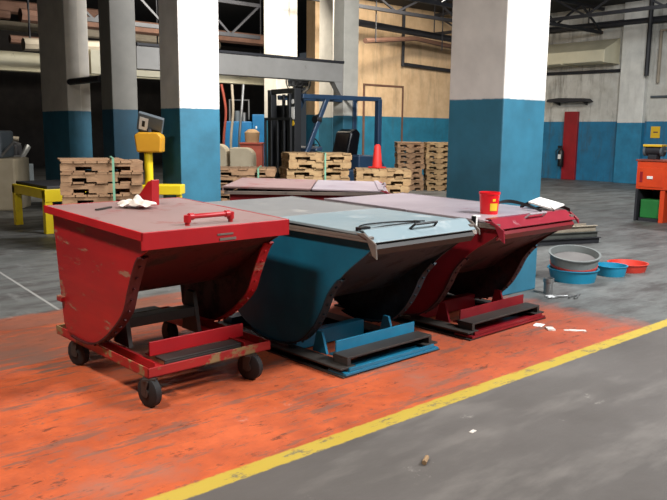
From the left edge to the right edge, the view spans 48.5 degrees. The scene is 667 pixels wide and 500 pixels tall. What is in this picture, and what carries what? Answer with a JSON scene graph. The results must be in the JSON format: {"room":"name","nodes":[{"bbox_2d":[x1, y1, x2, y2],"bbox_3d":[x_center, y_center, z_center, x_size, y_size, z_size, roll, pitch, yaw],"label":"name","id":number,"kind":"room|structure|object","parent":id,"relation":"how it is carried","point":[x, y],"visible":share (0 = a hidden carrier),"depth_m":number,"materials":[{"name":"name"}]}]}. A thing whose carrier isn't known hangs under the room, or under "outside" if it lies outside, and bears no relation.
{"room":"factory floor","nodes":[
{"label":"factory floor","id":0,"kind":"room"},
{"bbox_2d":[0,30,299,165],"bbox_3d":[-14.391,-5.806,27.668,33.000,5.400,0.400,-7,12,-40],"label":"wall","id":1,"kind":"structure","parent":0,"point":[21,112],"depth_m":29.84,"materials":[{"name":"paint"}]},
{"bbox_2d":[0,50,305,87],"bbox_3d":[-4.310,-5.282,22.103,11.000,0.470,0.400,-7,12,-40],"label":"lintel","id":2,"kind":"object","parent":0,"point":[12,61],"depth_m":18.93,"materials":[{"name":"beige paint"}]},
{"bbox_2d":[0,0,641,52],"bbox_3d":[-1.450,-6.063,12.425,33.000,0.200,40.000,-7,12,-40],"label":"ceiling","id":3,"kind":"structure","parent":0,"point":[231,16],"depth_m":24.67,"materials":[{"name":"black metal"}]},
{"bbox_2d":[0,0,97,15],"bbox_3d":[-7.124,-6.431,18.650,3.105,1.160,0.320,-7,12,-40],"label":"pipe","id":4,"kind":"object","parent":3,"relation":"hanging from","point":[13,7],"visible":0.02,"depth_m":18.06,"materials":[{"name":"metal"}]},
{"bbox_2d":[21,0,99,50],"bbox_3d":[-5.792,-5.566,16.748,2.511,2.240,0.280,-7,12,-40],"label":"pipe","id":5,"kind":"object","parent":3,"relation":"hanging from","point":[28,44],"visible":0.38,"depth_m":16.14,"materials":[{"name":"metal"}]},
{"bbox_2d":[0,20,220,48],"bbox_3d":[-6.811,-6.981,22.308,7.800,1.230,0.260,-7,12,-40],"label":"pipe","id":6,"kind":"object","parent":3,"relation":"hanging from","point":[4,24],"visible":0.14,"depth_m":20.89,"materials":[{"name":"metal"}]},
{"bbox_2d":[8,0,260,53],"bbox_3d":[-4.684,-6.163,19.621,7.600,1.950,0.200,-7,12,-40],"label":"pipe","id":7,"kind":"object","parent":3,"relation":"hanging from","point":[13,39],"visible":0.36,"depth_m":17.41,"materials":[{"name":"metal"}]},
{"bbox_2d":[18,8,263,45],"bbox_3d":[-4.318,-6.322,19.244,7.500,1.510,0.320,-7,12,-40],"label":"pipe","id":8,"kind":"object","parent":3,"relation":"hanging from","point":[22,12],"visible":0.28,"depth_m":18.87,"materials":[{"name":"metal"}]},
{"bbox_2d":[310,0,452,22],"bbox_3d":[2.749,-6.968,21.153,10.820,0.690,0.090,-7,12,-40],"label":"roof truss","id":9,"kind":"object","parent":3,"relation":"attached to","point":[391,10],"visible":0.28,"depth_m":20.49,"materials":[{"name":"metal"}]},
{"bbox_2d":[359,5,451,41],"bbox_3d":[3.128,-7.024,22.947,7.306,1.150,0.200,-7,12,-40],"label":"pipe","id":10,"kind":"object","parent":3,"relation":"hanging from","point":[362,23],"visible":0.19,"depth_m":22.10,"materials":[{"name":"metal"}]},
{"bbox_2d":[363,0,450,49],"bbox_3d":[3.181,-6.808,22.927,0.594,1.569,7.945,8,12,38],"label":"pipe","id":11,"kind":"object","parent":3,"relation":"hanging from","point":[407,38],"visible":0.56,"depth_m":21.73,"materials":[{"name":"metal"}]},
{"bbox_2d":[407,0,604,33],"bbox_3d":[5.006,-6.674,20.095,8.824,0.790,0.090,-7,12,-40],"label":"roof truss","id":12,"kind":"object","parent":3,"relation":"attached to","point":[443,3],"visible":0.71,"depth_m":21.72,"materials":[{"name":"metal"}]},
{"bbox_2d":[549,8,666,33],"bbox_3d":[8.018,-7.249,23.229,0.200,0.700,6.901,-7,12,-40],"label":"pipe","id":13,"kind":"object","parent":3,"relation":"hanging from","point":[656,19],"visible":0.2,"depth_m":22.58,"materials":[{"name":"metal"}]},
{"bbox_2d":[644,1,653,75],"bbox_3d":[9.244,-6.225,21.662,0.129,2.200,0.129,-2,10,-18],"label":"pipe","id":14,"kind":"object","parent":3,"relation":"attached to","point":[651,12],"visible":1,"depth_m":21.63,"materials":[{"name":"metal"}]},
{"bbox_2d":[0,163,666,499],"bbox_3d":[-1.505,-0.534,13.314,33.000,0.200,40.000,-7,12,-40],"label":"floor","id":15,"kind":"structure","parent":0,"point":[559,414],"depth_m":4.05,"materials":[{"name":"grey concrete"}]},
{"bbox_2d":[0,130,30,210],"bbox_3d":[-6.385,-1.772,13.750,1.367,2.010,0.900,0,9,-6],"label":"press","id":16,"kind":"object","parent":15,"relation":"on","point":[13,169],"visible":0.91,"depth_m":13.48,"materials":[{"name":"metal"}]},
{"bbox_2d":[13,136,33,180],"bbox_3d":[-7.237,-1.878,16.425,1.064,1.353,0.800,-1,9,-11],"label":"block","id":17,"kind":"object","parent":15,"relation":"on","point":[18,152],"visible":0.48,"depth_m":16.30,"materials":[{"name":"metal"}]},
{"bbox_2d":[12,179,85,233],"bbox_3d":[-4.104,-0.706,11.445,1.200,0.680,1.420,-7,12,-40],"label":"work table","id":18,"kind":"object","parent":15,"relation":"on","point":[48,191],"visible":0.54,"depth_m":10.90,"materials":[{"name":"yellow paint"}]},
{"bbox_2d":[37,0,83,203],"bbox_3d":[-5.326,-3.580,14.381,0.270,5.400,1.350,-7,12,-40],"label":"column","id":19,"kind":"structure","parent":15,"relation":"on","point":[57,19],"depth_m":14.13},
{"bbox_2d":[77,0,92,157],"bbox_3d":[-4.936,-3.561,14.290,0.200,5.400,0.600,-7,12,-40],"label":"column","id":20,"kind":"structure","parent":15,"relation":"on","point":[81,4],"depth_m":14.11,"materials":[{"name":"white paint"}]},
{"bbox_2d":[88,49,159,77],"bbox_3d":[-3.755,-3.764,15.151,2.620,0.450,0.300,-7,12,-40],"label":"beam","id":21,"kind":"structure","parent":20,"relation":"attached to","point":[94,55],"depth_m":14.29,"materials":[{"name":"beige metal"}]},
{"bbox_2d":[98,0,138,170],"bbox_3d":[-3.704,-3.298,12.726,0.460,5.400,0.450,-7,12,-40],"label":"column","id":22,"kind":"structure","parent":15,"relation":"on","point":[117,37],"depth_m":12.61,"materials":[{"name":"grey paint"}]},
{"bbox_2d":[67,75,100,84],"bbox_3d":[-4.484,-3.059,13.337,0.120,0.120,1.400,-7,12,-40],"label":"pipe","id":23,"kind":"object","parent":22,"relation":"attached to","point":[89,79],"visible":0.9,"depth_m":13.24,"materials":[{"name":"metal"}]},
{"bbox_2d":[134,111,184,197],"bbox_3d":[-2.384,-1.020,10.164,0.625,1.742,0.300,1,9,0],"label":"scale","id":24,"kind":"object","parent":15,"relation":"on","point":[149,141],"visible":0.62,"depth_m":10.03,"materials":[{"name":"yellow paint"}]},
{"bbox_2d":[44,180,288,406],"bbox_3d":[-1.068,0.171,4.616,0.971,1.175,1.317,-8,12,-42],"label":"hopper","id":25,"kind":"object","parent":15,"relation":"on","point":[216,254],"visible":0.99,"depth_m":4.39,"materials":[{"name":"red paint"}]},
{"bbox_2d":[116,195,156,206],"bbox_3d":[-1.243,-0.313,4.671,0.254,0.075,0.167,1,9,2],"label":"rag","id":26,"kind":"object","parent":25,"relation":"on","point":[137,200],"visible":1,"depth_m":4.64,"materials":[{"name":"white fabric"}]},
{"bbox_2d":[158,0,220,201],"bbox_3d":[-2.089,-2.955,10.695,0.660,5.400,0.560,-7,12,-40],"label":"column","id":27,"kind":"structure","parent":15,"relation":"on","point":[188,29],"depth_m":10.59,"materials":[{"name":"paint"}]},
{"bbox_2d":[220,144,229,166],"bbox_3d":[-2.443,-1.681,15.977,0.360,1.200,0.608,1,9,0],"label":"machine cover","id":28,"kind":"object","parent":15,"relation":"on","point":[224,150],"visible":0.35,"depth_m":15.65,"materials":[{"name":"plastic"}]},
{"bbox_2d":[220,84,244,147],"bbox_3d":[-2.822,-3.077,19.895,0.785,2.707,0.800,-7,12,-40],"label":"hoses","id":29,"kind":"object","parent":15,"relation":"on","point":[221,85],"visible":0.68,"depth_m":19.77,"materials":[{"name":"rubber"}]},
{"bbox_2d":[230,147,255,166],"bbox_3d":[-1.942,-1.636,15.953,0.500,1.130,0.608,1,9,0],"label":"machine cover","id":30,"kind":"object","parent":15,"relation":"on","point":[239,156],"visible":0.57,"depth_m":15.61,"materials":[{"name":"plastic"}]},
{"bbox_2d":[225,99,263,149],"bbox_3d":[-2.491,-3.178,21.597,1.300,2.371,0.800,1,9,0],"label":"machine","id":31,"kind":"object","parent":15,"relation":"on","point":[257,123],"visible":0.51,"depth_m":21.18,"materials":[{"name":"blue metal"}]},
{"bbox_2d":[239,142,263,166],"bbox_3d":[-2.106,-2.190,19.199,0.600,1.190,0.540,1,9,0],"label":"crate","id":32,"kind":"object","parent":15,"relation":"on","point":[258,147],"visible":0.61,"depth_m":18.89,"materials":[{"name":"red plastic"}]},
{"bbox_2d":[244,129,259,142],"bbox_3d":[-2.098,-2.946,19.077,0.400,0.340,0.400,-7,12,-40],"label":"motor","id":33,"kind":"object","parent":32,"relation":"on","point":[251,135],"visible":0.94,"depth_m":18.93,"materials":[{"name":"metal"}]},
{"bbox_2d":[264,0,288,166],"bbox_3d":[-1.500,-4.354,19.435,0.400,5.400,0.550,-7,12,-40],"label":"column","id":34,"kind":"structure","parent":15,"relation":"on","point":[276,12],"depth_m":19.09,"materials":[{"name":"white paint"}]},
{"bbox_2d":[87,0,259,39],"bbox_3d":[-3.987,-5.709,17.630,5.433,0.890,0.090,-7,12,-40],"label":"roof truss","id":35,"kind":"object","parent":34,"relation":"attached to","point":[90,18],"visible":0.58,"depth_m":18.70,"materials":[{"name":"metal"}]},
{"bbox_2d":[285,80,310,93],"bbox_3d":[-0.895,-4.303,18.905,0.664,0.670,0.500,2,9,11],"label":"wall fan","id":36,"kind":"object","parent":34,"relation":"attached to","point":[294,83],"visible":0.56,"depth_m":18.86,"materials":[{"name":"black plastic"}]},
{"bbox_2d":[289,0,296,87],"bbox_3d":[-1.243,-4.392,19.686,0.320,5.400,0.500,-7,12,-40],"label":"column","id":37,"kind":"structure","parent":15,"relation":"on","point":[292,3],"depth_m":19.28,"materials":[{"name":"white paint"}]},
{"bbox_2d":[222,178,390,199],"bbox_3d":[-0.239,-0.300,8.372,1.795,0.932,1.444,1,9,1],"label":"hopper","id":38,"kind":"object","parent":15,"relation":"on","point":[248,188],"visible":0.2,"depth_m":7.76,"materials":[{"name":"red paint"}]},
{"bbox_2d":[264,88,383,180],"bbox_3d":[-0.443,-2.084,15.109,3.080,2.309,1.120,-6,11,-35],"label":"forklift","id":39,"kind":"object","parent":15,"relation":"on","point":[284,121],"visible":0.56,"depth_m":14.84,"materials":[{"name":"blue paint"}]},
{"bbox_2d":[319,0,333,151],"bbox_3d":[0.012,-4.147,18.240,0.550,5.400,0.500,-7,12,-40],"label":"column","id":40,"kind":"structure","parent":15,"relation":"on","point":[326,27],"depth_m":18.00,"materials":[{"name":"white paint"}]},
{"bbox_2d":[205,196,479,378],"bbox_3d":[-0.053,0.182,5.309,1.024,0.955,1.975,-8,12,-42],"label":"hopper","id":41,"kind":"object","parent":15,"relation":"on","point":[373,262],"visible":0.91,"depth_m":4.91,"materials":[{"name":"blue paint"}]},
{"bbox_2d":[333,0,358,145],"bbox_3d":[0.266,-3.790,16.034,0.420,5.400,0.340,-7,12,-40],"label":"column","id":42,"kind":"structure","parent":15,"relation":"on","point":[346,12],"depth_m":15.84,"materials":[{"name":"paint"}]},
{"bbox_2d":[136,45,342,81],"bbox_3d":[-1.677,-3.563,14.343,4.730,0.390,0.270,-7,12,-40],"label":"beam","id":43,"kind":"structure","parent":42,"relation":"attached to","point":[147,57],"depth_m":14.47,"materials":[{"name":"grey metal"}]},
{"bbox_2d":[136,42,343,63],"bbox_3d":[-1.675,-3.778,14.309,4.730,0.044,0.350,-7,12,-40],"label":"ledge","id":44,"kind":"object","parent":43,"relation":"on","point":[137,43],"visible":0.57,"depth_m":14.41,"materials":[{"name":"metal"}]},
{"bbox_2d":[408,184,423,190],"bbox_3d":[1.991,-1.661,19.486,0.683,0.136,0.728,1,9,0],"label":"pallet","id":45,"kind":"object","parent":15,"relation":"on","point":[411,187],"visible":0.41,"depth_m":19.15,"materials":[{"name":"brown wood"}]},
{"bbox_2d":[410,178,423,184],"bbox_3d":[1.978,-1.792,19.427,0.705,0.136,0.731,1,9,1],"label":"pallet","id":46,"kind":"object","parent":45,"relation":"on","point":[413,181],"visible":0.38,"depth_m":19.09,"materials":[{"name":"brown wood"}]},
{"bbox_2d":[410,174,422,179],"bbox_3d":[1.980,-1.927,19.396,0.690,0.136,0.725,1,9,2],"label":"pallet","id":47,"kind":"object","parent":46,"relation":"on","point":[416,177],"visible":0.32,"depth_m":19.06,"materials":[{"name":"brown wood"}]},
{"bbox_2d":[407,168,421,174],"bbox_3d":[1.952,-2.066,19.390,0.683,0.136,0.728,1,9,2],"label":"pallet","id":48,"kind":"object","parent":47,"relation":"on","point":[414,171],"visible":0.38,"depth_m":19.05,"materials":[{"name":"brown wood"}]},
{"bbox_2d":[394,163,424,168],"bbox_3d":[1.985,-2.204,19.383,0.705,0.136,0.731,0,9,-2],"label":"pallet","id":49,"kind":"object","parent":48,"relation":"on","point":[406,165],"visible":0.71,"depth_m":19.05,"materials":[{"name":"brown wood"}]},
{"bbox_2d":[395,157,423,163],"bbox_3d":[1.981,-2.343,19.378,0.690,0.136,0.725,0,9,-1],"label":"pallet","id":50,"kind":"object","parent":49,"relation":"on","point":[397,160],"visible":0.91,"depth_m":19.05,"materials":[{"name":"brown wood"}]},
{"bbox_2d":[394,152,423,157],"bbox_3d":[1.975,-2.481,19.369,0.683,0.136,0.728,0,9,-3],"label":"pallet","id":51,"kind":"object","parent":50,"relation":"on","point":[405,154],"visible":0.91,"depth_m":19.04,"materials":[{"name":"brown wood"}]},
{"bbox_2d":[395,147,423,152],"bbox_3d":[1.970,-2.610,19.297,0.705,0.136,0.731,1,9,1],"label":"pallet","id":52,"kind":"object","parent":51,"relation":"on","point":[397,149],"visible":0.9,"depth_m":18.96,"materials":[{"name":"brown wood"}]},
{"bbox_2d":[394,142,423,147],"bbox_3d":[1.965,-2.749,19.295,0.690,0.136,0.725,0,9,-2],"label":"pallet","id":53,"kind":"object","parent":52,"relation":"on","point":[396,144],"visible":1,"depth_m":18.97,"materials":[{"name":"brown wood"}]},
{"bbox_2d":[324,193,578,340],"bbox_3d":[0.912,0.079,6.082,1.104,0.932,1.855,-8,12,-42],"label":"hopper","id":54,"kind":"object","parent":15,"relation":"on","point":[484,266],"visible":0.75,"depth_m":5.73,"materials":[{"name":"red paint"}]},
{"bbox_2d":[479,191,500,214],"bbox_3d":[1.158,-0.349,5.500,0.158,0.165,0.158,-7,12,-40],"label":"bucket","id":55,"kind":"object","parent":54,"relation":"on","point":[489,200],"visible":1,"depth_m":5.45,"materials":[{"name":"red plastic"}]},
{"bbox_2d":[528,197,563,209],"bbox_3d":[1.679,-0.367,5.844,0.139,0.080,0.243,-6,11,-37],"label":"booklet","id":56,"kind":"object","parent":54,"relation":"on","point":[542,202],"visible":1,"depth_m":5.83,"materials":[{"name":"white paper"}]},
{"bbox_2d":[446,0,550,295],"bbox_3d":[1.547,-2.295,6.815,0.640,5.400,0.630,-7,12,-40],"label":"column","id":57,"kind":"structure","parent":15,"relation":"on","point":[499,48],"depth_m":6.74,"materials":[{"name":"paint"}]},
{"bbox_2d":[543,277,553,294],"bbox_3d":[2.032,0.340,6.995,0.100,0.150,0.100,-7,12,-40],"label":"can","id":58,"kind":"object","parent":15,"relation":"on","point":[548,281],"visible":1,"depth_m":6.96,"materials":[{"name":"metal"}]},
{"bbox_2d":[537,237,600,245],"bbox_3d":[2.853,-0.113,10.071,1.750,0.084,0.240,-3,10,-21],"label":"channel","id":59,"kind":"object","parent":15,"relation":"on","point":[586,239],"visible":0.48,"depth_m":10.12,"materials":[{"name":"black metal"}]},
{"bbox_2d":[543,231,599,239],"bbox_3d":[2.868,-0.194,10.039,1.660,0.084,0.240,-3,10,-22],"label":"channel","id":60,"kind":"object","parent":59,"relation":"on","point":[586,233],"visible":0.43,"depth_m":10.11,"materials":[{"name":"grey metal"}]},
{"bbox_2d":[555,223,597,232],"bbox_3d":[2.882,-0.275,10.007,1.570,0.084,0.240,-3,10,-23],"label":"channel","id":61,"kind":"object","parent":60,"relation":"on","point":[582,227],"visible":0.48,"depth_m":10.15,"materials":[{"name":"beige metal"}]},
{"bbox_2d":[561,112,579,179],"bbox_3d":[7.751,-3.413,24.241,0.105,2.200,0.490,-7,12,-40],"label":"panel board","id":62,"kind":"object","parent":15,"relation":"on","point":[571,119],"visible":0.99,"depth_m":24.18,"materials":[{"name":"red metal"}]},
{"bbox_2d":[547,265,599,283],"bbox_3d":[2.479,0.246,7.664,0.520,0.130,0.520,-7,12,-40],"label":"tub","id":63,"kind":"object","parent":15,"relation":"on","point":[568,277],"visible":0.72,"depth_m":7.47,"materials":[{"name":"teal plastic"}]},
{"bbox_2d":[548,245,601,271],"bbox_3d":[2.479,0.093,7.615,0.524,0.223,0.517,1,9,4],"label":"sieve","id":64,"kind":"object","parent":63,"relation":"in","point":[573,258],"visible":1,"depth_m":7.61,"materials":[{"name":"grey plastic"}]},
{"bbox_2d":[597,262,627,276],"bbox_3d":[2.984,0.213,7.965,0.347,0.110,0.347,-7,12,-40],"label":"tub","id":65,"kind":"object","parent":15,"relation":"on","point":[607,269],"visible":0.83,"depth_m":7.85,"materials":[{"name":"teal plastic"}]},
{"bbox_2d":[607,259,648,272],"bbox_3d":[3.274,0.182,8.240,0.439,0.090,0.439,-7,12,-40],"label":"tub","id":66,"kind":"object","parent":15,"relation":"on","point":[634,266],"visible":0.79,"depth_m":8.28,"materials":[{"name":"red plastic"}]},
{"bbox_2d":[638,198,659,222],"bbox_3d":[5.643,-0.701,12.967,0.440,0.380,0.380,-7,12,-40],"label":"toolbox","id":67,"kind":"object","parent":15,"relation":"on","point":[649,207],"visible":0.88,"depth_m":12.84,"materials":[{"name":"green paint"}]},
{"bbox_2d":[633,159,666,222],"bbox_3d":[5.927,-0.995,12.643,0.650,1.070,1.340,-7,12,-40],"label":"base cabinet","id":68,"kind":"object","parent":15,"relation":"on","point":[651,181],"visible":0.89,"depth_m":12.71,"materials":[{"name":"orange metal"}]},
{"bbox_2d":[643,144,666,158],"bbox_3d":[5.605,-1.714,12.922,0.200,0.255,0.340,-7,12,-40],"label":"grinder","id":69,"kind":"object","parent":68,"relation":"on","point":[653,151],"visible":0.98,"depth_m":12.86,"materials":[{"name":"metal"}]},
{"bbox_3d":[-2.982,-0.128,9.633,0.987,0.136,0.651,-2,10,-18],"label":"pallet","id":70,"kind":"object","parent":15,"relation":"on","visible":0},
{"bbox_3d":[-2.988,-0.264,9.612,0.991,0.136,0.647,-3,10,-19],"label":"pallet","id":71,"kind":"object","parent":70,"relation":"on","visible":0},
{"bbox_3d":[-2.970,-0.400,9.588,0.991,0.136,0.649,-3,10,-21],"label":"pallet","id":72,"kind":"object","parent":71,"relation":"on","visible":0},
{"bbox_3d":[-2.977,-0.530,9.531,0.987,0.136,0.651,-3,10,-21],"label":"pallet","id":73,"kind":"object","parent":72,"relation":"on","visible":0},
{"bbox_2d":[62,191,138,203],"bbox_3d":[-2.965,-0.669,9.527,0.991,0.136,0.647,-3,10,-20],"label":"pallet","id":74,"kind":"object","parent":73,"relation":"on","point":[87,197],"visible":0.5,"depth_m":9.24,"materials":[{"name":"brown wood"}]},
{"bbox_2d":[60,181,142,194],"bbox_3d":[-2.973,-0.804,9.496,0.991,0.136,0.650,-2,10,-18],"label":"pallet","id":75,"kind":"object","parent":74,"relation":"on","point":[92,187],"visible":0.76,"depth_m":9.23,"materials":[{"name":"brown wood"}]},
{"bbox_2d":[60,170,142,183],"bbox_3d":[-2.966,-0.940,9.469,0.987,0.136,0.651,-3,10,-19],"label":"pallet","id":76,"kind":"object","parent":75,"relation":"on","point":[88,175],"visible":0.84,"depth_m":9.20,"materials":[{"name":"brown wood"}]},
{"bbox_2d":[60,159,142,172],"bbox_3d":[-2.965,-1.078,9.460,0.991,0.136,0.647,-3,10,-19],"label":"pallet","id":77,"kind":"object","parent":76,"relation":"on","point":[131,165],"visible":0.91,"depth_m":9.19,"materials":[{"name":"brown wood"}]},
{"bbox_2d":[57,158,123,160],"bbox_3d":[-3.096,-1.154,9.420,0.760,0.020,0.600,-3,10,-23],"label":"plywood sheet","id":78,"kind":"object","parent":77,"relation":"on","point":[59,159],"visible":1,"depth_m":9.21,"materials":[{"name":"brown wood"}]},
{"bbox_3d":[-1.624,-0.757,13.636,1.153,0.136,0.873,0,9,-5],"label":"pallet","id":79,"kind":"object","parent":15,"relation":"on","visible":0},
{"bbox_3d":[-1.608,-0.892,13.605,1.156,0.136,0.876,0,9,-4],"label":"pallet","id":80,"kind":"object","parent":79,"relation":"on","visible":0},
{"bbox_2d":[221,192,229,199],"bbox_3d":[-1.642,-1.026,13.567,1.166,0.136,0.882,1,9,0],"label":"pallet","id":81,"kind":"object","parent":80,"relation":"on","point":[223,196],"visible":0.08,"depth_m":13.17,"materials":[{"name":"brown wood"}]},
{"bbox_3d":[-1.638,-1.173,13.613,1.154,0.136,0.873,0,9,-3],"label":"pallet","id":82,"kind":"object","parent":81,"relation":"on","visible":0},
{"bbox_2d":[220,174,273,183],"bbox_3d":[-1.660,-1.306,13.571,1.156,0.136,0.876,0,9,-5],"label":"pallet","id":83,"kind":"object","parent":82,"relation":"on","point":[224,179],"visible":0.3,"depth_m":13.16,"materials":[{"name":"brown wood"}]},
{"bbox_2d":[220,166,276,176],"bbox_3d":[-1.626,-1.437,13.519,1.166,0.136,0.882,0,9,-4],"label":"pallet","id":84,"kind":"object","parent":83,"relation":"on","point":[226,170],"visible":0.83,"depth_m":13.14,"materials":[{"name":"brown wood"}]},
{"bbox_3d":[-0.373,-0.784,13.878,1.161,0.136,0.877,-1,9,-11],"label":"pallet","id":85,"kind":"object","parent":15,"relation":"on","visible":0},
{"bbox_3d":[-0.365,-0.922,13.871,1.177,0.136,0.878,-1,9,-11],"label":"pallet","id":86,"kind":"object","parent":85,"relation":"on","visible":0},
{"bbox_3d":[-0.342,-1.055,13.827,1.169,0.136,0.879,-1,9,-8],"label":"pallet","id":87,"kind":"object","parent":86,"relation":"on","visible":0},
{"bbox_3d":[-0.385,-1.195,13.827,1.161,0.136,0.877,-1,9,-8],"label":"pallet","id":88,"kind":"object","parent":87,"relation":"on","visible":0},
{"bbox_2d":[280,174,349,181],"bbox_3d":[-0.359,-1.329,13.790,1.177,0.136,0.878,-1,9,-11],"label":"pallet","id":89,"kind":"object","parent":88,"relation":"on","point":[306,176],"visible":0.48,"depth_m":13.40,"materials":[{"name":"brown wood"}]},
{"bbox_2d":[279,166,348,175],"bbox_3d":[-0.377,-1.470,13.796,1.169,0.136,0.879,-2,9,-13],"label":"pallet","id":90,"kind":"object","parent":89,"relation":"on","point":[284,171],"visible":0.73,"depth_m":13.46,"materials":[{"name":"brown wood"}]},
{"bbox_2d":[281,159,350,168],"bbox_3d":[-0.332,-1.600,13.744,1.161,0.136,0.877,-2,9,-13],"label":"pallet","id":91,"kind":"object","parent":90,"relation":"on","point":[285,163],"visible":0.79,"depth_m":13.37,"materials":[{"name":"brown wood"}]},
{"bbox_2d":[281,152,351,160],"bbox_3d":[-0.326,-1.742,13.753,1.177,0.136,0.878,-1,9,-12],"label":"pallet","id":92,"kind":"object","parent":91,"relation":"on","point":[290,156],"visible":0.99,"depth_m":13.40,"materials":[{"name":"brown wood"}]},
{"bbox_3d":[0.849,-0.746,13.719,0.998,0.136,0.824,1,9,2],"label":"pallet","id":93,"kind":"object","parent":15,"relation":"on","visible":0},
{"bbox_3d":[0.874,-0.875,13.655,0.994,0.136,0.827,0,9,-2],"label":"pallet","id":94,"kind":"object","parent":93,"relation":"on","visible":0},
{"bbox_3d":[0.845,-1.013,13.641,1.009,0.136,0.820,0,9,-3],"label":"pallet","id":95,"kind":"object","parent":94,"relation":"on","visible":0},
{"bbox_2d":[382,183,408,192],"bbox_3d":[0.860,-1.147,13.605,0.998,0.136,0.824,1,9,0],"label":"pallet","id":96,"kind":"object","parent":95,"relation":"on","point":[394,188],"visible":0.32,"depth_m":13.22,"materials":[{"name":"brown wood"}]},
{"bbox_2d":[354,175,410,184],"bbox_3d":[0.881,-1.290,13.625,0.994,0.136,0.827,0,9,-2],"label":"pallet","id":97,"kind":"object","parent":96,"relation":"on","point":[389,179],"visible":0.63,"depth_m":13.24,"materials":[{"name":"brown wood"}]},
{"bbox_2d":[353,167,411,177],"bbox_3d":[0.885,-1.425,13.599,1.009,0.136,0.820,0,9,0],"label":"pallet","id":98,"kind":"object","parent":97,"relation":"on","point":[358,171],"visible":0.95,"depth_m":13.22,"materials":[{"name":"brown wood"}]},
{"bbox_2d":[368,144,385,168],"bbox_3d":[0.811,-1.736,13.700,0.240,0.440,0.240,-7,12,-40],"label":"traffic cone","id":99,"kind":"object","parent":98,"relation":"on","point":[377,159],"visible":1,"depth_m":13.64,"materials":[{"name":"red plastic"}]},
{"bbox_2d":[306,0,451,174],"bbox_3d":[2.514,-5.103,24.342,8.400,5.400,0.400,-7,12,-40],"label":"wall","id":100,"kind":"structure","parent":0,"point":[426,92],"depth_m":23.82,"materials":[{"name":"beige paint"}]},
{"bbox_2d":[364,86,401,167],"bbox_3d":[1.570,-3.694,23.459,1.620,2.880,0.045,-7,12,-40],"label":"door","id":101,"kind":"structure","parent":100,"relation":"in","point":[391,97],"depth_m":23.49,"materials":[{"name":"beige paint"}]},
{"bbox_2d":[362,83,403,154],"bbox_3d":[1.569,-3.729,23.456,1.760,2.950,0.040,-7,12,-40],"label":"trim","id":102,"kind":"structure","parent":100,"relation":"attached to","point":[364,84],"depth_m":22.98,"materials":[{"name":"brown metal"}]},
{"bbox_2d":[404,63,450,71],"bbox_3d":[3.760,-6.046,24.868,4.054,0.240,0.120,-7,12,-40],"label":"pipe","id":103,"kind":"object","parent":100,"relation":"attached to","point":[405,64],"visible":0.57,"depth_m":24.20,"materials":[{"name":"metal"}]},
{"bbox_2d":[435,0,666,33],"bbox_3d":[6.936,-6.738,20.297,0.090,0.690,11.024,-7,12,-40],"label":"roof truss","id":104,"kind":"object","parent":100,"relation":"attached to","point":[660,5],"visible":0.47,"depth_m":20.08,"materials":[{"name":"metal"}]},
{"bbox_2d":[541,0,666,181],"bbox_3d":[14.155,-3.815,17.057,0.400,5.400,26.000,-7,12,-40],"label":"wall","id":105,"kind":"structure","parent":0,"point":[597,119],"depth_m":23.52,"materials":[{"name":"paint"}]},
{"bbox_2d":[546,98,592,105],"bbox_3d":[7.628,-4.796,23.920,0.450,0.230,1.451,-7,12,-40],"label":"shelf","id":106,"kind":"object","parent":105,"relation":"attached to","point":[558,101],"visible":1,"depth_m":23.71,"materials":[{"name":"metal"}]},
{"bbox_2d":[546,69,620,75],"bbox_3d":[7.639,-5.744,24.022,0.100,0.130,3.601,-7,12,-40],"label":"pipe","id":107,"kind":"object","parent":105,"relation":"attached to","point":[608,70],"visible":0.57,"depth_m":23.56,"materials":[{"name":"metal"}]},
{"bbox_2d":[547,38,620,67],"bbox_3d":[7.532,-6.229,23.432,0.930,0.772,2.820,-7,12,-40],"label":"duct","id":108,"kind":"object","parent":105,"relation":"attached to","point":[607,51],"visible":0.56,"depth_m":22.88,"materials":[{"name":"beige metal"}]},
{"bbox_2d":[613,0,649,183],"bbox_3d":[9.076,-4.731,22.438,0.180,5.400,0.800,-7,12,-40],"label":"pillar","id":109,"kind":"structure","parent":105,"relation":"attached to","point":[633,82],"depth_m":22.38,"materials":[{"name":"paint"}]},
{"bbox_2d":[656,29,666,82],"bbox_3d":[9.911,-5.628,21.308,0.100,1.547,1.150,-7,12,-40],"label":"pipe","id":110,"kind":"object","parent":105,"relation":"attached to","point":[661,30],"visible":1,"depth_m":21.67,"materials":[{"name":"grey metal"}]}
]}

